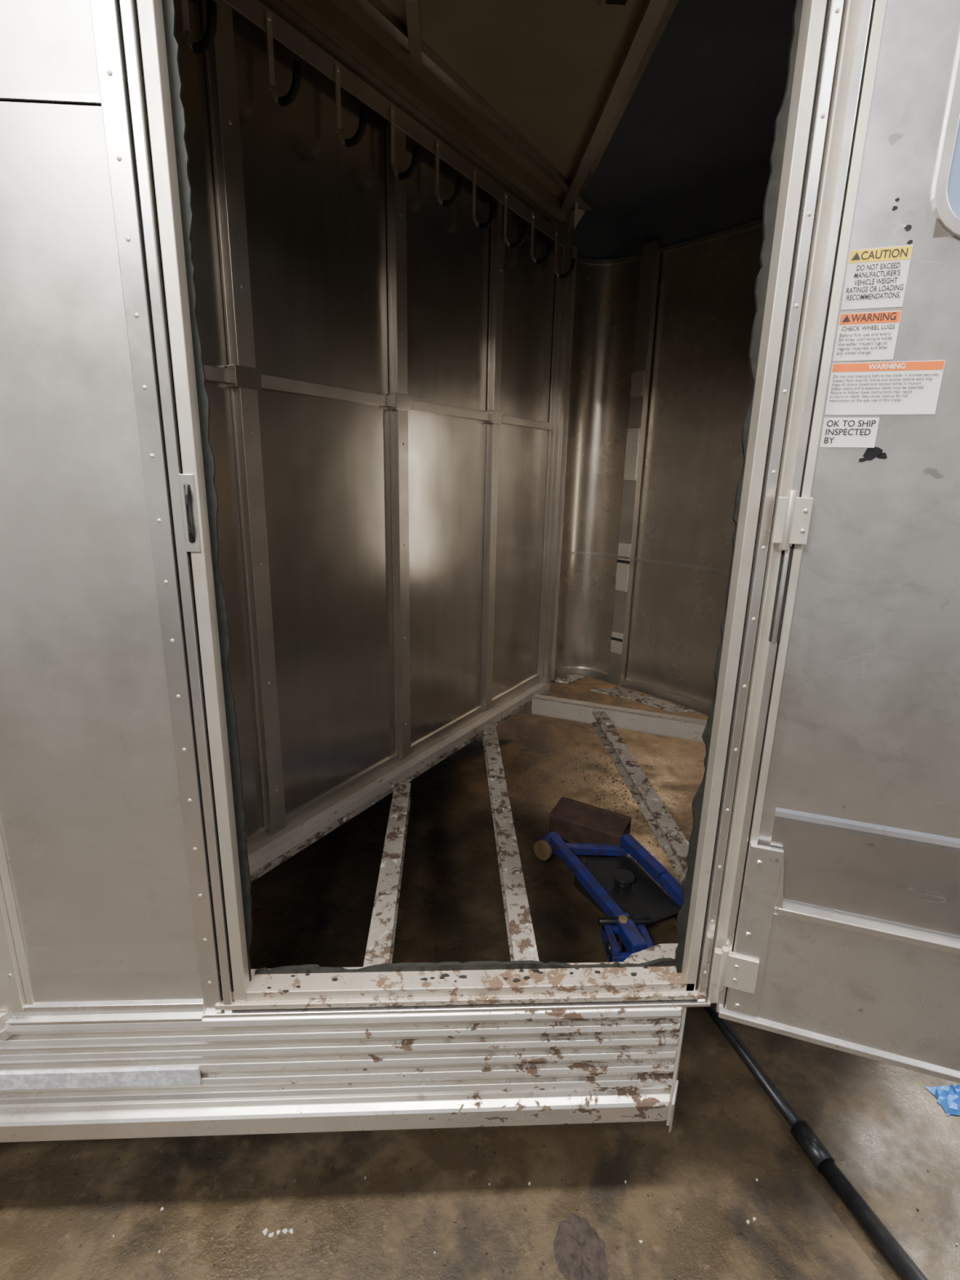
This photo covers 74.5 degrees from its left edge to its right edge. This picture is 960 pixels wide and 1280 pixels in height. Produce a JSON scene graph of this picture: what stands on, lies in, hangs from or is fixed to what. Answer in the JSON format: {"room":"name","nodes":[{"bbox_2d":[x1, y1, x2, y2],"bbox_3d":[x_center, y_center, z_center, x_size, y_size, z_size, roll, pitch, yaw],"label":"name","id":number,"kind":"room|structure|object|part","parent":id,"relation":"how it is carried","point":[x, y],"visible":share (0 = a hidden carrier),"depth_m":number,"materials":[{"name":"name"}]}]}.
{"room":"repair workshop","nodes":[
{"label":"repair workshop","id":0,"kind":"room"},
{"bbox_2d":[0,0,574,1040],"bbox_3d":[-0.271,-0.501,1.861,0.062,2.050,2.315,10,18,30],"label":"wall","id":1,"kind":"structure","parent":0,"point":[385,374],"depth_m":1.77,"materials":[{"name":"metal"}]},
{"bbox_2d":[179,0,575,279],"bbox_3d":[-0.223,-1.294,1.619,0.120,0.182,2.220,10,18,30],"label":"hook rack","id":2,"kind":"object","parent":1,"relation":"attached to","point":[255,11],"visible":1,"depth_m":1.54,"materials":[{"name":"metal"}]},
{"bbox_2d":[0,675,959,1279],"bbox_3d":[-0.126,0.860,2.300,14.000,0.001,16.000,0,15,-3],"label":"floor","id":3,"kind":"structure","parent":0,"point":[886,1129],"depth_m":1.36,"materials":[{"name":"concrete"}]},
{"bbox_2d":[262,1227,293,1237],"bbox_3d":[-0.391,1.144,1.220,0.060,0.001,0.016,0,15,-3],"label":"residue","id":4,"kind":"object","parent":3,"relation":"on","point":[285,1230],"visible":1,"depth_m":1.22,"materials":[{"name":"white"}]},
{"bbox_2d":[0,0,861,1142],"bbox_3d":[-0.586,-0.561,2.019,3.870,2.630,2.358,0,15,-3],"label":"trailer","id":5,"kind":"object","parent":3,"relation":"on","point":[135,1000],"visible":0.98,"depth_m":1.08,"materials":[{"name":"metal"}]},
{"bbox_3d":[-0.840,-0.404,0.877,0.068,2.250,0.018,0,15,-3],"label":"post","id":6,"kind":"part","parent":5,"relation":"part of","materials":[{"name":"metal"}]},
{"bbox_3d":[-1.493,0.686,1.147,1.948,0.038,0.042,0,15,-3],"label":"trim","id":7,"kind":"part","parent":5,"relation":"part of","materials":[{"name":"metal"}]},
{"bbox_3d":[-1.025,0.833,1.196,2.890,0.268,0.088,0,15,-3],"label":"ribbed rocker panel","id":8,"kind":"part","parent":5,"relation":"part of","materials":[{"name":"metal"}]},
{"bbox_2d":[363,782,410,966],"bbox_3d":[-0.231,0.592,1.661,0.052,0.056,0.804,0,15,-3],"label":"beam","id":9,"kind":"structure","parent":5,"relation":"attached to","point":[381,936],"depth_m":1.55,"materials":[{"name":"metal"}]},
{"bbox_3d":[-0.036,0.683,1.239,0.972,0.044,0.073,0,15,-3],"label":"door sill","id":10,"kind":"part","parent":5,"relation":"part of","materials":[{"name":"metal"}]},
{"bbox_3d":[-0.017,0.655,1.235,0.844,0.014,0.054,0,15,-3],"label":"weather seal sill","id":11,"kind":"part","parent":5,"relation":"part of","materials":[{"name":"silver metal"}]},
{"bbox_2d":[482,724,539,961],"bbox_3d":[0.067,0.532,1.908,0.052,0.056,1.284,0,15,-3],"label":"beam","id":12,"kind":"structure","parent":5,"relation":"attached to","point":[520,931],"depth_m":1.65,"materials":[{"name":"metal"}]},
{"bbox_3d":[0.342,-0.713,2.829,0.075,1.880,0.075,0,15,-3],"label":"corner post","id":13,"kind":"part","parent":5,"relation":"part of","materials":[{"name":"silver metal"}]},
{"bbox_2d":[531,693,706,742],"bbox_3d":[0.638,0.340,2.714,0.854,0.080,0.051,7,16,21],"label":"beam","id":14,"kind":"structure","parent":5,"relation":"attached to","point":[646,722],"depth_m":2.70,"materials":[{"name":"silver metal"}]},
{"bbox_2d":[550,675,694,712],"bbox_3d":[0.670,0.246,2.975,0.700,0.008,0.182,12,19,36],"label":"floor plate","id":15,"kind":"object","parent":5,"relation":"attached to","point":[616,691],"visible":0.89,"depth_m":2.92,"materials":[{"name":"paint"}]},
{"bbox_3d":[0.674,-0.705,2.828,0.041,1.900,0.085,-13,20,-42],"label":"nose post","id":16,"kind":"part","parent":5,"relation":"part of","materials":[{"name":"metal"}]},
{"bbox_2d":[591,711,688,882],"bbox_3d":[0.538,0.516,2.005,0.052,0.056,1.434,0,15,-3],"label":"beam","id":17,"kind":"structure","parent":5,"relation":"attached to","point":[672,840],"depth_m":2.01,"materials":[{"name":"metal"}]},
{"bbox_3d":[0.371,0.686,1.347,0.229,0.010,0.095,0,15,-3],"label":"corner gusset plate","id":18,"kind":"part","parent":5,"relation":"part of","materials":[{"name":"paint"}]},
{"bbox_2d":[718,0,959,1083],"bbox_3d":[0.891,-0.118,0.865,0.860,1.825,0.054,6,16,18],"label":"door","id":19,"kind":"structure","parent":5,"relation":"attached to","point":[861,804],"depth_m":1.01,"materials":[{"name":"silver metal"}]},
{"bbox_2d":[725,843,784,1017],"bbox_3d":[0.506,0.537,1.154,0.066,0.355,0.012,6,16,18],"label":"plate","id":20,"kind":"object","parent":19,"relation":"attached to","point":[764,864],"visible":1,"depth_m":1.14,"materials":[{"name":"metal"}]},
{"bbox_2d":[711,490,813,994],"bbox_3d":[0.493,-0.136,0.979,0.076,1.655,0.041,0,15,-3],"label":"door hinges","id":21,"kind":"object","parent":19,"relation":"attached to","point":[793,513],"depth_m":1.00,"materials":[{"name":"silver metal"}]},
{"bbox_2d":[715,0,886,1012],"bbox_3d":[0.891,-0.119,0.871,0.864,1.825,0.042,6,16,18],"label":"edge extrusion","id":22,"kind":"object","parent":19,"relation":"attached to","point":[872,12],"visible":0.73,"depth_m":0.92,"materials":[{"name":"metal"}]},
{"bbox_3d":[0.875,0.634,1.067,0.860,0.267,0.054,6,16,18],"label":"bottom rail","id":23,"kind":"part","parent":19,"relation":"part of","materials":[{"name":"silver metal"}]},
{"bbox_2d":[819,417,879,447],"bbox_3d":[0.546,-0.307,0.935,0.072,0.042,0.002,6,16,18],"label":"label","id":24,"kind":"object","parent":19,"relation":"attached to","point":[859,432],"visible":1,"depth_m":0.93,"materials":[{"name":"white paper"}]},
{"bbox_2d":[832,310,901,361],"bbox_3d":[0.551,-0.433,0.900,0.076,0.063,0.002,6,16,18],"label":"warning label","id":25,"kind":"object","parent":19,"relation":"attached to","point":[868,335],"visible":1,"depth_m":0.90,"materials":[{"name":"white paper"}]},
{"bbox_2d":[840,244,912,310],"bbox_3d":[0.553,-0.505,0.881,0.076,0.076,0.002,6,16,18],"label":"warning label","id":26,"kind":"object","parent":19,"relation":"attached to","point":[876,277],"visible":1,"depth_m":0.88,"materials":[{"name":"white paper"}]},
{"bbox_2d":[824,360,945,414],"bbox_3d":[0.580,-0.362,0.909,0.140,0.071,0.002,6,16,18],"label":"warning label","id":27,"kind":"object","parent":19,"relation":"attached to","point":[908,387],"visible":1,"depth_m":0.91,"materials":[{"name":"white paper"}]},
{"bbox_2d":[858,197,912,462],"bbox_3d":[0.579,-0.430,0.892,0.045,0.344,0.019,0,15,-3],"label":"scuff","id":28,"kind":"object","parent":19,"relation":"attached to","point":[870,453],"depth_m":0.93,"materials":[{"name":"black paint"}]},
{"bbox_2d":[932,41,959,239],"bbox_3d":[0.851,-0.718,0.726,0.515,0.435,0.028,6,16,18],"label":"window","id":29,"kind":"structure","parent":19,"relation":"attached to","point":[946,188],"depth_m":0.83,"materials":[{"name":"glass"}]},
{"bbox_2d":[111,742,957,1279],"bbox_3d":[0.192,0.883,2.229,1.967,0.004,2.714,0,15,-3],"label":"debris","id":30,"kind":"object","parent":3,"relation":"on","point":[295,1180],"visible":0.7,"depth_m":1.28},
{"bbox_2d":[553,1213,608,1279],"bbox_3d":[0.191,1.159,1.194,0.108,0.011,0.146,0,15,-3],"label":"stain","id":31,"kind":"object","parent":3,"relation":"on","point":[579,1251],"visible":1,"depth_m":1.20,"materials":[{"name":"grey concrete"}]},
{"bbox_2d":[548,796,631,857],"bbox_3d":[0.439,0.747,2.531,0.300,0.120,0.120,10,17,30],"label":"block","id":32,"kind":"object","parent":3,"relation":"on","point":[575,821],"visible":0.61,"depth_m":2.50,"materials":[{"name":"brown wood"}]},
{"bbox_2d":[533,831,683,962],"bbox_3d":[0.472,0.836,2.192,0.378,0.127,0.661,-4,16,-19],"label":"jack","id":33,"kind":"object","parent":3,"relation":"on","point":[629,900],"visible":0.79,"depth_m":2.16,"materials":[{"name":"blue metal"}]},
{"bbox_2d":[573,857,681,925],"bbox_3d":[0.511,0.863,2.172,0.251,0.087,0.421,-6,17,-24],"label":"tray","id":34,"kind":"object","parent":33,"relation":"on","point":[620,887],"depth_m":2.14,"materials":[{"name":"black metal"}]},
{"bbox_2d":[703,1003,928,1279],"bbox_3d":[0.756,1.132,1.275,0.051,0.043,1.335,-3,16,-16],"label":"handle","id":35,"kind":"object","parent":3,"relation":"on","point":[819,1156],"visible":0.81,"depth_m":1.32,"materials":[{"name":"black metal"}]},
{"bbox_2d":[924,1083,959,1115],"bbox_3d":[1.130,1.089,1.502,0.089,0.020,0.079,0,15,-3],"label":"paper towel","id":36,"kind":"object","parent":3,"relation":"on","point":[948,1097],"visible":1,"depth_m":1.51,"materials":[{"name":"blue paper"}]},
{"bbox_2d":[328,0,795,228],"bbox_3d":[-0.557,-1.561,1.791,3.850,0.020,2.280,0,15,-3],"label":"ceiling","id":37,"kind":"structure","parent":0,"point":[703,111],"depth_m":1.70,"materials":[{"name":"grey metal"}]},
{"bbox_2d":[554,217,952,715],"bbox_3d":[0.749,-0.471,2.024,0.792,1.890,2.034,0,15,-3],"label":"wall","id":38,"kind":"structure","parent":0,"point":[700,387],"depth_m":2.75,"materials":[{"name":"grey metal"}]}
]}

